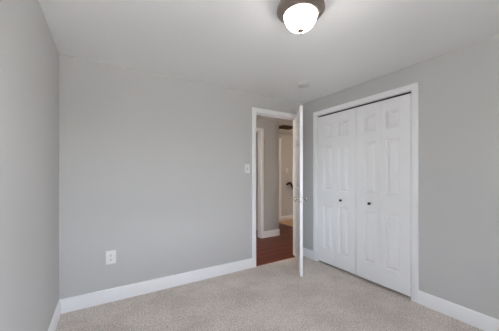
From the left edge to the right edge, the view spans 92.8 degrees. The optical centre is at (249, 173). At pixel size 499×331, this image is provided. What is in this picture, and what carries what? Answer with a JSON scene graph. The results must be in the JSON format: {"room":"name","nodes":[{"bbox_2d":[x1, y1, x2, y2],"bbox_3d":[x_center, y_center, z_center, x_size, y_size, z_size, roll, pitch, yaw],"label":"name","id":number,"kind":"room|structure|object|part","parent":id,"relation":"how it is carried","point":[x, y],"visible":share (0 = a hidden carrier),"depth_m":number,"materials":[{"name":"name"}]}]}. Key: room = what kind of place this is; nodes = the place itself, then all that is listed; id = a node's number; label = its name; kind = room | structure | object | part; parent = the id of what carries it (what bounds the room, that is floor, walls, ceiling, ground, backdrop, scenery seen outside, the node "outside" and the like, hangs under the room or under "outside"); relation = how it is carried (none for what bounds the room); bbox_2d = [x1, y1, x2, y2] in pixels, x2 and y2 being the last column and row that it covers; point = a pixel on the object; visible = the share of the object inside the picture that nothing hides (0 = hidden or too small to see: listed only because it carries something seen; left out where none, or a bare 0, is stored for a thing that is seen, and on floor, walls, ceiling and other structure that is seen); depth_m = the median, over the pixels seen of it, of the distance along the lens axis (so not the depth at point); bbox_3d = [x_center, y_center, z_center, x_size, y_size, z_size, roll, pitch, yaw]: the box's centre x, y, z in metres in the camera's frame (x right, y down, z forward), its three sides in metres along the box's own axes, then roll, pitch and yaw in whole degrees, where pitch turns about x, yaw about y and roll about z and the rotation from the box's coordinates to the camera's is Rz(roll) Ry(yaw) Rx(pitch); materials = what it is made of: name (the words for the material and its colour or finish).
{"room":"empty bedroom","nodes":[
{"label":"empty bedroom","id":0,"kind":"room"},
{"bbox_2d":[0,0,58,330],"bbox_3d":[-0.878,0.147,0.666,0.110,2.420,3.290,0,0,-31],"label":"wall","id":1,"kind":"structure","parent":0,"point":[29,54],"depth_m":1.25,"materials":[{"name":"grey paint"}]},
{"bbox_2d":[48,300,60,330],"bbox_3d":[-0.854,1.174,0.745,0.014,0.124,3.180,0,0,-31],"label":"baseboard","id":2,"kind":"structure","parent":1,"relation":"attached to","point":[52,327],"depth_m":1.92,"materials":[{"name":"white paint"}]},
{"bbox_2d":[59,54,302,299],"bbox_3d":[1.045,0.087,3.809,6.660,2.300,0.088,0,0,-31],"label":"wall","id":3,"kind":"structure","parent":0,"point":[152,173],"depth_m":2.48,"materials":[{"name":"grey paint"}]},
{"bbox_2d":[106,250,115,264],"bbox_3d":[-1.343,0.809,2.303,0.084,0.128,0.009,0,0,-31],"label":"wall outlet","id":4,"kind":"object","parent":3,"relation":"attached to","point":[110,255],"visible":1,"depth_m":2.30,"materials":[{"name":"white plastic"}]},
{"bbox_2d":[60,258,252,313],"bbox_3d":[-0.434,1.174,2.851,2.916,0.124,0.014,0,0,-31],"label":"baseboard","id":5,"kind":"structure","parent":3,"relation":"attached to","point":[70,304],"depth_m":2.46,"materials":[{"name":"white paint"}]},
{"bbox_2d":[245,164,249,172],"bbox_3d":[-0.023,-0.068,3.097,0.074,0.118,0.020,0,0,-31],"label":"light switch","id":6,"kind":"object","parent":3,"relation":"attached to","point":[247,166],"visible":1,"depth_m":3.10,"materials":[{"name":"white plastic"}]},
{"bbox_2d":[252,107,295,267],"bbox_3d":[0.378,0.176,3.404,0.863,2.122,0.122,0,0,-31],"label":"trim","id":7,"kind":"structure","parent":3,"relation":"attached to","point":[255,111],"depth_m":3.15,"materials":[{"name":"white paint"}]},
{"bbox_2d":[294,105,307,276],"bbox_3d":[0.658,0.204,3.188,0.159,2.036,0.743,0,0,6],"label":"door","id":8,"kind":"structure","parent":3,"relation":"in","point":[298,198],"depth_m":2.88,"materials":[{"name":"white paint"}]},
{"bbox_2d":[256,118,278,230],"bbox_3d":[-1.057,0.087,4.435,3.195,2.300,1.100,0,0,-31],"label":"wall","id":9,"kind":"structure","parent":0,"point":[271,127],"depth_m":4.70,"materials":[{"name":"grey paint"}]},
{"bbox_2d":[256,128,263,237],"bbox_3d":[-0.134,0.179,4.406,0.895,2.116,0.127,0,0,-31],"label":"trim","id":10,"kind":"structure","parent":9,"relation":"attached to","point":[260,131],"depth_m":4.57,"materials":[{"name":"white paint"}]},
{"bbox_2d":[264,215,292,237],"bbox_3d":[-0.095,1.174,4.416,4.820,0.124,2.132,0,0,-31],"label":"baseboard","id":11,"kind":"structure","parent":9,"relation":"attached to","point":[270,233],"depth_m":4.74,"materials":[{"name":"white paint"}]},
{"bbox_2d":[39,0,498,134],"bbox_3d":[1.364,-1.113,3.390,6.770,0.100,5.620,0,0,-31],"label":"ceiling","id":12,"kind":"structure","parent":0,"point":[239,45],"depth_m":1.84,"materials":[{"name":"white paint"}]},
{"bbox_2d":[279,125,292,129],"bbox_3d":[0.834,-1.055,5.401,0.450,0.017,0.350,0,0,-31],"label":"ceiling vent","id":13,"kind":"object","parent":12,"relation":"in","point":[286,127],"visible":0.65,"depth_m":5.37,"materials":[{"name":"black metal"}]},
{"bbox_2d":[277,0,324,34],"bbox_3d":[0.315,-0.961,1.465,0.291,0.205,0.291,0,0,-31],"label":"ceiling light","id":14,"kind":"object","parent":12,"relation":"attached to","point":[299,16],"visible":1,"depth_m":1.40,"materials":[{"name":"white glass"}]},
{"bbox_3d":[0.315,-0.942,1.465,0.200,0.111,0.200,0,0,-31],"label":"lamp shade","id":15,"kind":"part","parent":14,"relation":"part of","materials":[{"name":"white glass"}]},
{"bbox_2d":[298,81,309,87],"bbox_3d":[0.637,-1.043,2.801,0.140,0.040,0.140,0,0,-31],"label":"smoke detector","id":16,"kind":"object","parent":12,"relation":"attached to","point":[304,84],"visible":1,"depth_m":2.77,"materials":[{"name":"white plastic"}]},
{"bbox_2d":[56,220,482,330],"bbox_3d":[0.670,1.297,2.904,5.080,0.120,5.510,0,0,-31],"label":"floor","id":17,"kind":"structure","parent":0,"point":[273,296],"depth_m":2.22,"materials":[{"name":"beige carpet"}]},
{"bbox_2d":[279,133,292,215],"bbox_3d":[-0.048,0.837,5.755,6.510,3.800,0.110,0,0,-31],"label":"wall","id":18,"kind":"structure","parent":0,"point":[286,139],"depth_m":6.32,"materials":[{"name":"beige paint"}]},
{"bbox_2d":[279,138,280,220],"bbox_3d":[0.454,0.154,5.986,0.880,2.166,0.017,0,0,-31],"label":"trim","id":19,"kind":"structure","parent":18,"relation":"attached to","point":[279,138],"depth_m":6.19,"materials":[{"name":"white paint"}]},
{"bbox_2d":[303,35,498,319],"bbox_3d":[1.709,0.087,2.236,0.110,2.300,3.290,0,0,-31],"label":"wall","id":20,"kind":"structure","parent":0,"point":[459,88],"depth_m":2.03,"materials":[{"name":"grey paint"}]},
{"bbox_2d":[318,108,355,274],"bbox_3d":[1.122,0.209,3.109,0.064,2.006,0.596,0,0,-31],"label":"door","id":21,"kind":"structure","parent":20,"relation":"in","point":[336,131],"depth_m":3.09,"materials":[{"name":"white paint"}]},
{"bbox_2d":[318,92,410,116],"bbox_3d":[1.304,-0.813,2.868,0.026,0.006,1.210,0,0,-31],"label":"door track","id":22,"kind":"structure","parent":20,"relation":"attached to","point":[407,92],"depth_m":2.73,"materials":[{"name":"grey metal"}]},
{"bbox_2d":[313,82,418,302],"bbox_3d":[1.312,0.177,2.873,0.127,2.119,1.342,0,0,-31],"label":"trim","id":23,"kind":"structure","parent":20,"relation":"attached to","point":[413,88],"depth_m":2.32,"materials":[{"name":"white paint"}]},
{"bbox_2d":[356,93,410,296],"bbox_3d":[1.434,0.209,2.595,0.064,2.006,0.596,0,0,-31],"label":"door","id":24,"kind":"structure","parent":20,"relation":"in","point":[383,128],"depth_m":2.56,"materials":[{"name":"white paint"}]},
{"bbox_2d":[303,247,498,330],"bbox_3d":[1.627,1.174,2.251,0.014,0.124,3.180,0,0,-31],"label":"baseboard","id":25,"kind":"structure","parent":20,"relation":"attached to","point":[481,321],"depth_m":2.02,"materials":[{"name":"white paint"}]}
]}

